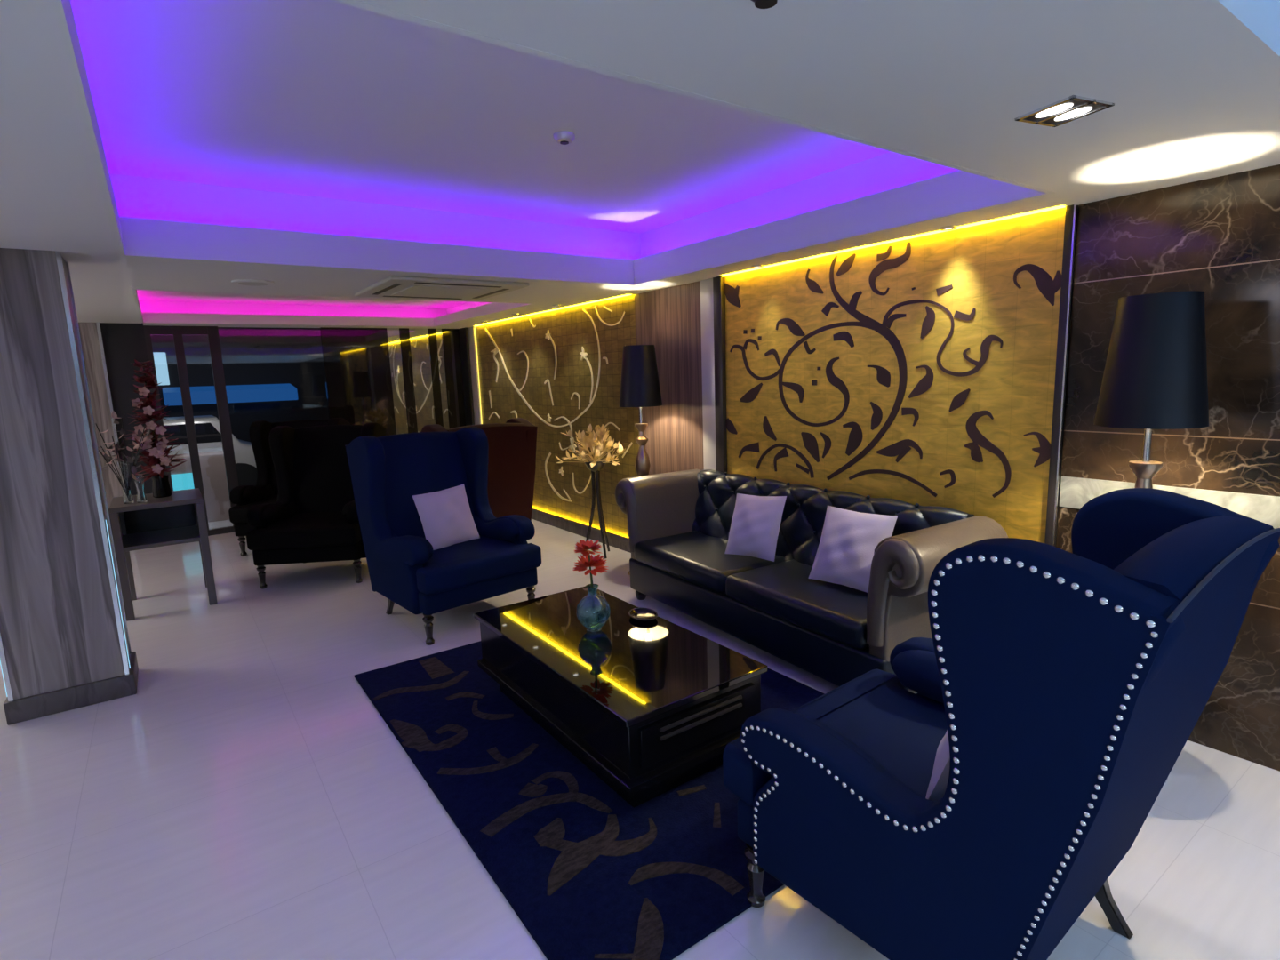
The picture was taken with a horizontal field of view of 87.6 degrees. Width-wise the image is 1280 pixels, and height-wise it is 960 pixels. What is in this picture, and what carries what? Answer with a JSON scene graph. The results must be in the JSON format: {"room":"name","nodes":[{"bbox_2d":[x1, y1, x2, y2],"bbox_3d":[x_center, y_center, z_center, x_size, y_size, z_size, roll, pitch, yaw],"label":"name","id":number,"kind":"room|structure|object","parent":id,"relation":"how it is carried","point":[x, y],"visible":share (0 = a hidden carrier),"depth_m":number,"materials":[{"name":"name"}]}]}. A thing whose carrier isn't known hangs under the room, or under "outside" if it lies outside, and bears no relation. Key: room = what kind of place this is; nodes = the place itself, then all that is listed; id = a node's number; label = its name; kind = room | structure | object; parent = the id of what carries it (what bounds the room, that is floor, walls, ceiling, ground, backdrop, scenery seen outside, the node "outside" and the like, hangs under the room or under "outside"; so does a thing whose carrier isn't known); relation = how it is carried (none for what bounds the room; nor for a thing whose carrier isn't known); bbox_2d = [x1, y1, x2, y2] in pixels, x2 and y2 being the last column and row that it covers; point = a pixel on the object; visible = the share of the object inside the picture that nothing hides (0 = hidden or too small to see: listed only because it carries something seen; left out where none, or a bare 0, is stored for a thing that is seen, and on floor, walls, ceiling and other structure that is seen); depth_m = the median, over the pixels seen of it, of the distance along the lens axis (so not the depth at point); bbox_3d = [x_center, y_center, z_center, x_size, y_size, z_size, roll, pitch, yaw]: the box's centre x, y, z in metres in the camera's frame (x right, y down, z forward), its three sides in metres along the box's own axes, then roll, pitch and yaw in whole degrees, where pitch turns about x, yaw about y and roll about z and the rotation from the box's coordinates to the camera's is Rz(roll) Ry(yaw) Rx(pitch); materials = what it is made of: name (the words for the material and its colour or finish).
{"room":"hotel lobby","nodes":[
{"label":"hotel lobby","id":0,"kind":"room"},
{"bbox_2d":[78,322,165,506],"bbox_3d":[-6.335,-0.353,6.138,3.180,2.400,0.160,-8,11,-35],"label":"wall","id":1,"kind":"structure","parent":0,"point":[123,343],"depth_m":6.75,"materials":[{"name":"black glass"}]},
{"bbox_2d":[96,322,119,453],"bbox_3d":[-5.317,-0.435,6.779,0.025,2.290,0.090,-8,11,-35],"label":"trim","id":2,"kind":"structure","parent":1,"relation":"attached to","point":[99,329],"depth_m":6.65,"materials":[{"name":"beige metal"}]},
{"bbox_2d":[143,325,238,535],"bbox_3d":[-4.794,-0.521,7.213,0.650,2.290,0.080,-8,11,-35],"label":"door","id":3,"kind":"structure","parent":1,"relation":"in","point":[177,332],"depth_m":7.19,"materials":[{"name":"brown metal"}]},
{"bbox_2d":[162,415,256,486],"bbox_3d":[-6.201,-0.237,9.138,1.850,1.220,1.220,-8,11,-35],"label":"parked car","id":4,"kind":"object","parent":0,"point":[207,427],"visible":0.16,"depth_m":8.77,"materials":[{"name":"grey metal"}]},
{"bbox_2d":[151,327,328,441],"bbox_3d":[-7.570,-1.394,11.034,6.600,3.000,0.100,-8,11,-35],"label":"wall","id":5,"kind":"structure","parent":0,"point":[251,356],"depth_m":11.58,"materials":[{"name":"black"}]},
{"bbox_2d":[152,352,169,384],"bbox_3d":[-7.774,-1.785,10.735,0.300,0.520,0.060,-8,11,-35],"label":"shop window","id":6,"kind":"structure","parent":5,"relation":"in","point":[159,357],"depth_m":10.75,"materials":[{"name":"white"}]},
{"bbox_2d":[162,383,297,406],"bbox_3d":[-6.759,-1.425,11.054,1.850,0.280,0.796,-8,11,-35],"label":"awning","id":7,"kind":"object","parent":5,"relation":"attached to","point":[262,392],"visible":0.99,"depth_m":10.83,"materials":[{"name":"blue"}]},
{"bbox_2d":[319,327,465,435],"bbox_3d":[-3.021,-0.781,8.462,1.680,2.290,0.070,-8,11,-35],"label":"wall","id":8,"kind":"structure","parent":0,"point":[357,375],"depth_m":8.20,"materials":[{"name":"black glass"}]},
{"bbox_2d":[156,328,329,529],"bbox_3d":[-4.356,-0.570,7.516,1.620,2.220,0.010,-8,11,-35],"label":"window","id":9,"kind":"structure","parent":8,"relation":"in","point":[229,328],"depth_m":7.41,"materials":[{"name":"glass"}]},
{"bbox_2d":[386,328,449,434],"bbox_3d":[-2.816,-0.812,8.611,0.690,2.290,0.062,-8,11,-35],"label":"window","id":10,"kind":"structure","parent":8,"relation":"in","point":[419,338],"depth_m":8.49,"materials":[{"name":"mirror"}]},
{"bbox_2d":[458,327,474,425],"bbox_3d":[-2.264,-0.874,8.883,0.080,2.290,0.350,-8,11,-35],"label":"wall","id":11,"kind":"structure","parent":0,"point":[464,342],"depth_m":8.71,"materials":[{"name":"black paint"}]},
{"bbox_2d":[0,519,1279,959],"bbox_3d":[-2.484,1.101,4.123,6.800,0.100,17.700,-8,11,-35],"label":"floor","id":12,"kind":"structure","parent":0,"point":[250,799],"depth_m":2.44,"materials":[{"name":"tile"}]},
{"bbox_2d":[3,651,138,725],"bbox_3d":[-3.014,1.098,3.574,0.513,0.115,0.394,-8,11,-35],"label":"baseboard","id":13,"kind":"structure","parent":12,"relation":"on","point":[26,708],"depth_m":3.42,"materials":[{"name":"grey wood"}]},
{"bbox_2d":[0,248,129,699],"bbox_3d":[-3.054,-0.027,3.394,0.460,2.195,0.350,-8,11,-35],"label":"column","id":14,"kind":"structure","parent":13,"relation":"on","point":[59,628],"depth_m":3.29,"materials":[{"name":"grey wood"}]},
{"bbox_2d":[0,250,131,701],"bbox_3d":[-3.053,-0.032,3.394,0.475,2.175,0.370,-8,11,-35],"label":"trim","id":15,"kind":"structure","parent":14,"relation":"attached to","point":[6,677],"depth_m":3.41,"materials":[{"name":"silver metal"}]},
{"bbox_2d":[108,488,217,621],"bbox_3d":[-3.590,0.531,5.047,0.550,0.810,0.600,-8,11,-35],"label":"console table","id":16,"kind":"object","parent":12,"relation":"on","point":[179,517],"visible":0.95,"depth_m":4.97,"materials":[{"name":"grey paint"}]},
{"bbox_2d":[116,461,133,503],"bbox_3d":[-3.668,0.017,4.761,0.068,0.300,0.068,-8,11,-35],"label":"glass vase","id":17,"kind":"object","parent":16,"relation":"on","point":[127,496],"visible":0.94,"depth_m":4.75,"materials":[{"name":"clear glass"}]},
{"bbox_2d":[95,410,153,487],"bbox_3d":[-3.680,-0.177,4.722,0.350,0.617,0.349,-1,9,9],"label":"twig spray","id":18,"kind":"object","parent":17,"relation":"in","point":[116,448],"visible":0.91,"depth_m":4.75,"materials":[{"name":"black wood"}]},
{"bbox_2d":[132,473,147,503],"bbox_3d":[-3.578,0.061,4.783,0.068,0.200,0.068,-8,11,-35],"label":"glass vase","id":19,"kind":"object","parent":16,"relation":"on","point":[141,497],"visible":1,"depth_m":4.77,"materials":[{"name":"clear glass"}]},
{"bbox_2d":[124,359,186,497],"bbox_3d":[-3.607,-0.378,4.938,0.392,1.021,0.439,-8,11,-35],"label":"flower arrangement","id":20,"kind":"object","parent":16,"relation":"on","point":[161,487],"visible":0.97,"depth_m":4.88,"materials":[{"name":"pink plant"}]},
{"bbox_2d":[121,525,200,551],"bbox_3d":[-3.594,0.433,5.032,0.510,0.030,0.560,-8,11,-35],"label":"niche shelf","id":21,"kind":"object","parent":16,"relation":"attached to","point":[166,535],"depth_m":4.98,"materials":[{"name":"grey paint"}]},
{"bbox_2d":[168,450,230,522],"bbox_3d":[-5.354,0.088,8.181,0.660,0.820,0.400,-8,11,-35],"label":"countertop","id":22,"kind":"structure","parent":12,"relation":"on","point":[212,463],"depth_m":8.07,"materials":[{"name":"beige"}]},
{"bbox_2d":[170,472,194,490],"bbox_3d":[-5.387,0.056,7.884,0.275,0.260,0.028,-8,11,-35],"label":"screen","id":23,"kind":"object","parent":22,"relation":"attached to","point":[180,482],"visible":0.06,"depth_m":7.86,"materials":[{"name":"blue"}]},
{"bbox_2d":[228,417,350,556],"bbox_3d":[-3.506,0.028,6.777,0.876,1.254,1.066,-3,9,-5],"label":"chair","id":24,"kind":"object","parent":12,"relation":"on","point":[266,490],"visible":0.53,"depth_m":6.81,"materials":[{"name":"black fabric"}]},
{"bbox_2d":[228,494,278,523],"bbox_3d":[-3.482,0.265,6.643,0.840,0.153,0.725,-3,9,-5],"label":"seat cushion","id":25,"kind":"object","parent":24,"relation":"on","point":[237,514],"depth_m":6.29,"materials":[{"name":"black fabric"}]},
{"bbox_2d":[246,422,386,589],"bbox_3d":[-2.717,0.170,5.716,0.876,1.254,1.066,-3,9,-5],"label":"chair","id":26,"kind":"object","parent":12,"relation":"on","point":[314,517],"visible":0.8,"depth_m":5.76,"materials":[{"name":"black fabric"}]},
{"bbox_2d":[246,511,360,550],"bbox_3d":[-2.693,0.407,5.581,0.840,0.153,0.725,-3,9,-5],"label":"seat cushion","id":27,"kind":"object","parent":26,"relation":"on","point":[299,530],"depth_m":5.26,"materials":[{"name":"black fabric"}]},
{"bbox_2d":[344,426,541,645],"bbox_3d":[-1.321,0.305,4.567,0.876,1.254,1.066,-10,12,-42],"label":"chair","id":28,"kind":"object","parent":12,"relation":"on","point":[404,568],"visible":0.98,"depth_m":4.45,"materials":[{"name":"blue fabric"}]},
{"bbox_2d":[412,483,479,550],"bbox_3d":[-1.319,0.256,4.565,0.174,0.401,0.420,6,12,42],"label":"pillow","id":29,"kind":"object","parent":28,"relation":"on","point":[445,516],"visible":0.98,"depth_m":4.51,"materials":[{"name":"grey fabric"}]},
{"bbox_2d":[416,535,541,595],"bbox_3d":[-1.198,0.531,4.475,0.840,0.153,0.725,-10,12,-42],"label":"seat cushion","id":30,"kind":"object","parent":28,"relation":"on","point":[487,558],"depth_m":4.24,"materials":[{"name":"blue fabric"}]},
{"bbox_2d":[421,417,537,520],"bbox_3d":[-1.531,0.095,5.930,0.876,1.254,1.066,-9,12,-39],"label":"chair","id":31,"kind":"object","parent":12,"relation":"on","point":[512,444],"visible":0.35,"depth_m":5.67,"materials":[{"name":"red fabric"}]},
{"bbox_2d":[353,640,824,959],"bbox_3d":[-0.123,1.108,3.200,1.805,0.017,2.485,-8,11,-35],"label":"rug","id":32,"kind":"object","parent":12,"relation":"on","point":[589,874],"visible":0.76,"depth_m":2.40,"materials":[{"name":"blue carpet"}]},
{"bbox_2d":[473,585,767,807],"bbox_3d":[-0.159,0.915,3.076,0.690,0.412,1.382,-8,11,-35],"label":"coffee table","id":33,"kind":"object","parent":32,"relation":"on","point":[651,708],"visible":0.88,"depth_m":2.67,"materials":[{"name":"black glass"}]},
{"bbox_2d":[576,584,610,631],"bbox_3d":[-0.218,0.595,3.110,0.160,0.213,0.160,-8,11,-35],"label":"vase","id":34,"kind":"object","parent":33,"relation":"on","point":[593,612],"visible":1,"depth_m":3.06,"materials":[{"name":"teal glass"}]},
{"bbox_2d":[572,539,608,587],"bbox_3d":[-0.226,0.441,3.082,0.168,0.327,0.166,-8,11,-35],"label":"flowers","id":35,"kind":"object","parent":34,"relation":"in","point":[584,547],"visible":1,"depth_m":3.06,"materials":[{"name":"red plant"}]},
{"bbox_2d":[477,658,740,796],"bbox_3d":[-0.158,0.978,3.086,0.690,0.035,1.380,-8,11,-35],"label":"shelf","id":36,"kind":"object","parent":33,"relation":"attached to","point":[630,787],"depth_m":2.56,"materials":[{"name":"black paint"}]},
{"bbox_2d":[628,607,657,622],"bbox_3d":[0.015,0.660,3.256,0.134,0.022,0.178,-6,10,-25],"label":"ashtray","id":37,"kind":"object","parent":33,"relation":"on","point":[640,614],"visible":1,"depth_m":3.27,"materials":[{"name":"black ceramic"}]},
{"bbox_2d":[584,458,609,558],"bbox_3d":[-0.355,0.253,5.948,0.259,0.863,0.249,-8,11,-35],"label":"plant stand","id":38,"kind":"object","parent":12,"relation":"on","point":[596,483],"visible":0.84,"depth_m":5.91,"materials":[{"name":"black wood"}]},
{"bbox_2d":[555,424,625,467],"bbox_3d":[-0.448,-0.305,5.855,0.606,0.382,0.671,-8,11,-35],"label":"dried arrangement","id":39,"kind":"object","parent":38,"relation":"on","point":[594,439],"visible":1,"depth_m":5.80,"materials":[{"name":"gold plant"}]},
{"bbox_2d":[584,458,606,471],"bbox_3d":[-0.392,-0.125,5.901,0.200,0.100,0.200,-8,11,-35],"label":"bowl","id":40,"kind":"object","parent":38,"relation":"on","point":[599,465],"depth_m":5.84,"materials":[{"name":"brown metal"}]},
{"bbox_2d":[615,469,1007,693],"bbox_3d":[0.791,0.502,4.047,0.760,0.885,2.520,-8,11,-32],"label":"sofa","id":41,"kind":"object","parent":12,"relation":"on","point":[679,523],"visible":0.81,"depth_m":3.74,"materials":[{"name":"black leather"}]},
{"bbox_2d":[633,530,784,594],"bbox_3d":[0.458,0.523,4.427,0.595,0.143,0.981,-8,11,-32],"label":"seat cushion","id":42,"kind":"object","parent":41,"relation":"on","point":[697,559],"depth_m":4.29,"materials":[{"name":"black leather"}]},
{"bbox_2d":[724,493,786,561],"bbox_3d":[0.709,0.283,4.120,0.187,0.398,0.424,-9,12,-39],"label":"pillow","id":43,"kind":"object","parent":41,"relation":"on","point":[756,521],"visible":1,"depth_m":4.05,"materials":[{"name":"grey fabric"}]},
{"bbox_2d":[725,560,869,649],"bbox_3d":[0.990,0.636,3.601,0.595,0.143,0.981,-8,11,-32],"label":"seat cushion","id":44,"kind":"object","parent":41,"relation":"on","point":[782,591],"depth_m":3.46,"materials":[{"name":"black leather"}]},
{"bbox_2d":[808,505,897,592],"bbox_3d":[1.119,0.362,3.533,0.206,0.384,0.420,-9,12,-39],"label":"pillow","id":45,"kind":"object","parent":41,"relation":"on","point":[849,540],"visible":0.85,"depth_m":3.49,"materials":[{"name":"grey fabric"}]},
{"bbox_2d":[722,488,1279,959],"bbox_3d":[0.883,0.664,1.831,0.886,1.254,1.066,-9,11,-37],"label":"chair","id":46,"kind":"object","parent":12,"relation":"on","point":[1067,689],"visible":1,"depth_m":1.38,"materials":[{"name":"blue fabric"}]},
{"bbox_2d":[722,668,947,806],"bbox_3d":[0.785,0.857,1.998,0.840,0.153,0.725,-9,11,-37],"label":"seat cushion","id":47,"kind":"object","parent":46,"relation":"on","point":[902,730],"depth_m":2.06,"materials":[{"name":"blue fabric"}]},
{"bbox_2d":[925,730,949,800],"bbox_3d":[0.916,0.644,1.739,0.432,0.428,0.196,-10,12,-42],"label":"pillow","id":48,"kind":"object","parent":46,"relation":"on","point":[938,784],"visible":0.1,"depth_m":1.66,"materials":[{"name":"grey fabric"}]},
{"bbox_3d":[0.041,0.451,5.360,0.400,0.625,0.400,-8,11,-35],"label":"side table","id":49,"kind":"object","parent":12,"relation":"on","visible":0},
{"bbox_2d":[619,344,662,476],"bbox_3d":[0.010,-0.444,5.218,0.336,1.187,0.336,-8,11,-35],"label":"table lamp","id":50,"kind":"object","parent":49,"relation":"on","point":[640,388],"visible":0.9,"depth_m":5.05,"materials":[{"name":"black fabric"}]},
{"bbox_3d":[1.897,0.825,2.606,0.400,0.625,0.400,-8,11,-35],"label":"side table","id":51,"kind":"object","parent":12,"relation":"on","visible":0},
{"bbox_2d":[1093,290,1208,488],"bbox_3d":[1.866,-0.070,2.464,0.336,1.187,0.336,-8,11,-35],"label":"table lamp","id":52,"kind":"object","parent":51,"relation":"on","point":[1155,376],"visible":0.64,"depth_m":2.30,"materials":[{"name":"black fabric"}]},
{"bbox_2d":[0,0,1279,328],"bbox_3d":[-1.231,-1.147,1.780,6.700,0.471,12.950,-8,11,-35],"label":"ceiling","id":53,"kind":"structure","parent":0,"point":[350,134],"depth_m":2.58,"materials":[{"name":"white paint"}]},
{"bbox_2d":[231,279,274,286],"bbox_3d":[-2.456,-1.251,4.243,0.240,0.016,0.240,-8,11,-35],"label":"ceiling speaker","id":54,"kind":"object","parent":53,"relation":"attached to","point":[239,282],"visible":1,"depth_m":4.20,"materials":[{"name":"white paint"}]},
{"bbox_2d":[238,281,268,286],"bbox_3d":[-2.456,-1.246,4.244,0.166,0.002,0.166,-8,11,-35],"label":"grille","id":55,"kind":"object","parent":54,"relation":"attached to","point":[245,284],"depth_m":4.24,"materials":[{"name":"grey plastic"}]},
{"bbox_2d":[354,275,529,300],"bbox_3d":[-1.444,-1.371,4.826,0.960,0.030,0.960,-8,11,-35],"label":"air conditioner","id":56,"kind":"object","parent":53,"relation":"attached to","point":[392,286],"visible":1,"depth_m":4.67,"materials":[{"name":"grey plastic"}]},
{"bbox_2d":[392,285,489,297],"bbox_3d":[-1.443,-1.360,4.828,0.540,0.006,0.540,-8,11,-35],"label":"grille","id":57,"kind":"object","parent":56,"relation":"attached to","point":[428,291],"depth_m":4.78,"materials":[{"name":"grey plastic"}]},
{"bbox_2d":[552,130,575,144],"bbox_3d":[-0.349,-1.574,3.083,0.100,0.037,0.100,-8,11,-35],"label":"smoke detector","id":58,"kind":"object","parent":53,"relation":"attached to","point":[562,137],"visible":1,"depth_m":3.05,"materials":[{"name":"grey plastic"}]},
{"bbox_2d":[751,264,763,268],"bbox_3d":[0.753,-1.371,4.289,0.080,0.010,0.080,-8,11,-35],"label":"recessed light","id":59,"kind":"object","parent":53,"relation":"in","point":[753,266],"visible":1,"depth_m":4.27,"materials":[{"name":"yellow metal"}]},
{"bbox_2d":[751,0,777,8],"bbox_3d":[0.223,-0.854,1.180,0.060,0.020,0.060,-8,11,-35],"label":"sprinkler","id":60,"kind":"object","parent":53,"relation":"attached to","point":[758,4],"visible":1,"depth_m":1.19,"materials":[{"name":"brown metal"}]},
{"bbox_2d":[939,225,957,231],"bbox_3d":[1.516,-1.237,3.282,0.080,0.010,0.080,-8,11,-35],"label":"recessed light","id":61,"kind":"object","parent":53,"relation":"in","point":[947,228],"visible":1,"depth_m":3.26,"materials":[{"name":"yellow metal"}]},
{"bbox_2d":[1014,95,1114,127],"bbox_3d":[1.141,-0.991,1.799,0.164,0.006,0.164,-6,10,-23],"label":"recessed light","id":62,"kind":"object","parent":53,"relation":"in","point":[1072,108],"visible":1,"depth_m":1.79,"materials":[{"name":"silver metal"}]},
{"bbox_2d":[634,280,703,474],"bbox_3d":[0.250,-0.413,5.441,0.024,2.290,0.855,-8,11,-35],"label":"wall","id":63,"kind":"structure","parent":0,"point":[668,319],"depth_m":5.30,"materials":[{"name":"brown wood"}]},
{"bbox_2d":[1056,164,1279,771],"bbox_3d":[3.620,0.143,0.868,0.150,2.400,5.562,-8,11,-35],"label":"wall","id":64,"kind":"structure","parent":0,"point":[1235,218],"depth_m":2.61,"materials":[{"name":"stone"}]},
{"bbox_2d":[722,205,1065,276],"bbox_3d":[1.221,-1.318,3.806,0.012,0.012,2.195,-8,11,-35],"label":"strip light","id":65,"kind":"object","parent":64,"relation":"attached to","point":[1060,206],"depth_m":3.53,"materials":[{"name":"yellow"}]},
{"bbox_2d":[1059,476,1279,528],"bbox_3d":[3.572,0.352,0.861,0.026,0.143,5.560,-8,11,-35],"label":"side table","id":66,"kind":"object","parent":64,"relation":"attached to","point":[1075,492],"depth_m":2.68,"materials":[{"name":"stone"}]},
{"bbox_2d":[1064,258,1279,609],"bbox_3d":[3.559,0.067,0.815,0.012,1.291,5.562,-8,11,-35],"label":"trim","id":67,"kind":"structure","parent":64,"relation":"attached to","point":[1277,259],"depth_m":2.65,"materials":[{"name":"brown metal"}]},
{"bbox_3d":[-0.106,-0.554,6.056,0.128,2.400,7.288,-8,11,-35],"label":"wall","id":68,"kind":"structure","parent":0,"visible":0},
{"bbox_2d":[467,326,481,424],"bbox_3d":[-2.095,-0.847,8.674,0.050,2.290,0.190,-8,11,-35],"label":"trim","id":69,"kind":"structure","parent":68,"relation":"attached to","point":[471,330],"depth_m":8.56,"materials":[{"name":"grey"}]},
{"bbox_2d":[474,326,482,423],"bbox_3d":[-2.039,-0.888,8.573,0.008,2.120,0.008,-8,11,-35],"label":"trim","id":70,"kind":"structure","parent":68,"relation":"attached to","point":[475,326],"depth_m":8.50,"materials":[{"name":"yellow"}]},
{"bbox_2d":[474,294,631,326],"bbox_3d":[-1.068,-1.744,6.981,0.012,0.012,3.420,-8,11,-35],"label":"trim","id":71,"kind":"structure","parent":68,"relation":"attached to","point":[626,294],"depth_m":6.57,"materials":[{"name":"yellow"}]},
{"bbox_2d":[475,294,639,537],"bbox_3d":[-1.022,-0.697,7.182,0.040,2.190,3.492,-8,11,-35],"label":"panel","id":72,"kind":"object","parent":68,"relation":"attached to","point":[559,372],"visible":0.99,"depth_m":6.78,"materials":[{"name":"tile"}]},
{"bbox_2d":[531,508,631,552],"bbox_3d":[-0.994,0.420,7.353,0.065,0.130,3.495,-8,11,-35],"label":"baseboard","id":73,"kind":"structure","parent":68,"relation":"attached to","point":[615,540],"depth_m":6.79,"materials":[{"name":"brown wood"}]},
{"bbox_2d":[700,278,716,470],"bbox_3d":[0.538,-0.357,5.029,0.040,2.290,0.153,-8,11,-35],"label":"trim","id":74,"kind":"structure","parent":68,"relation":"attached to","point":[707,303],"depth_m":4.95,"materials":[{"name":"grey"}]},
{"bbox_2d":[712,276,727,472],"bbox_3d":[0.604,-0.343,4.924,0.055,2.290,0.085,-8,11,-35],"label":"trim","id":75,"kind":"structure","parent":68,"relation":"attached to","point":[718,282],"depth_m":4.83,"materials":[{"name":"brown metal"}]},
{"bbox_2d":[723,207,1065,543],"bbox_3d":[1.275,-0.369,3.987,0.026,1.990,2.226,-8,11,-35],"label":"panel","id":76,"kind":"object","parent":68,"relation":"attached to","point":[921,370],"visible":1,"depth_m":3.63,"materials":[{"name":"gold metal"}]},
{"bbox_2d":[1044,203,1079,546],"bbox_3d":[1.927,-0.097,3.092,0.050,2.290,0.036,-8,11,-35],"label":"trim","id":77,"kind":"structure","parent":68,"relation":"attached to","point":[1069,209],"depth_m":3.02,"materials":[{"name":"brown metal"}]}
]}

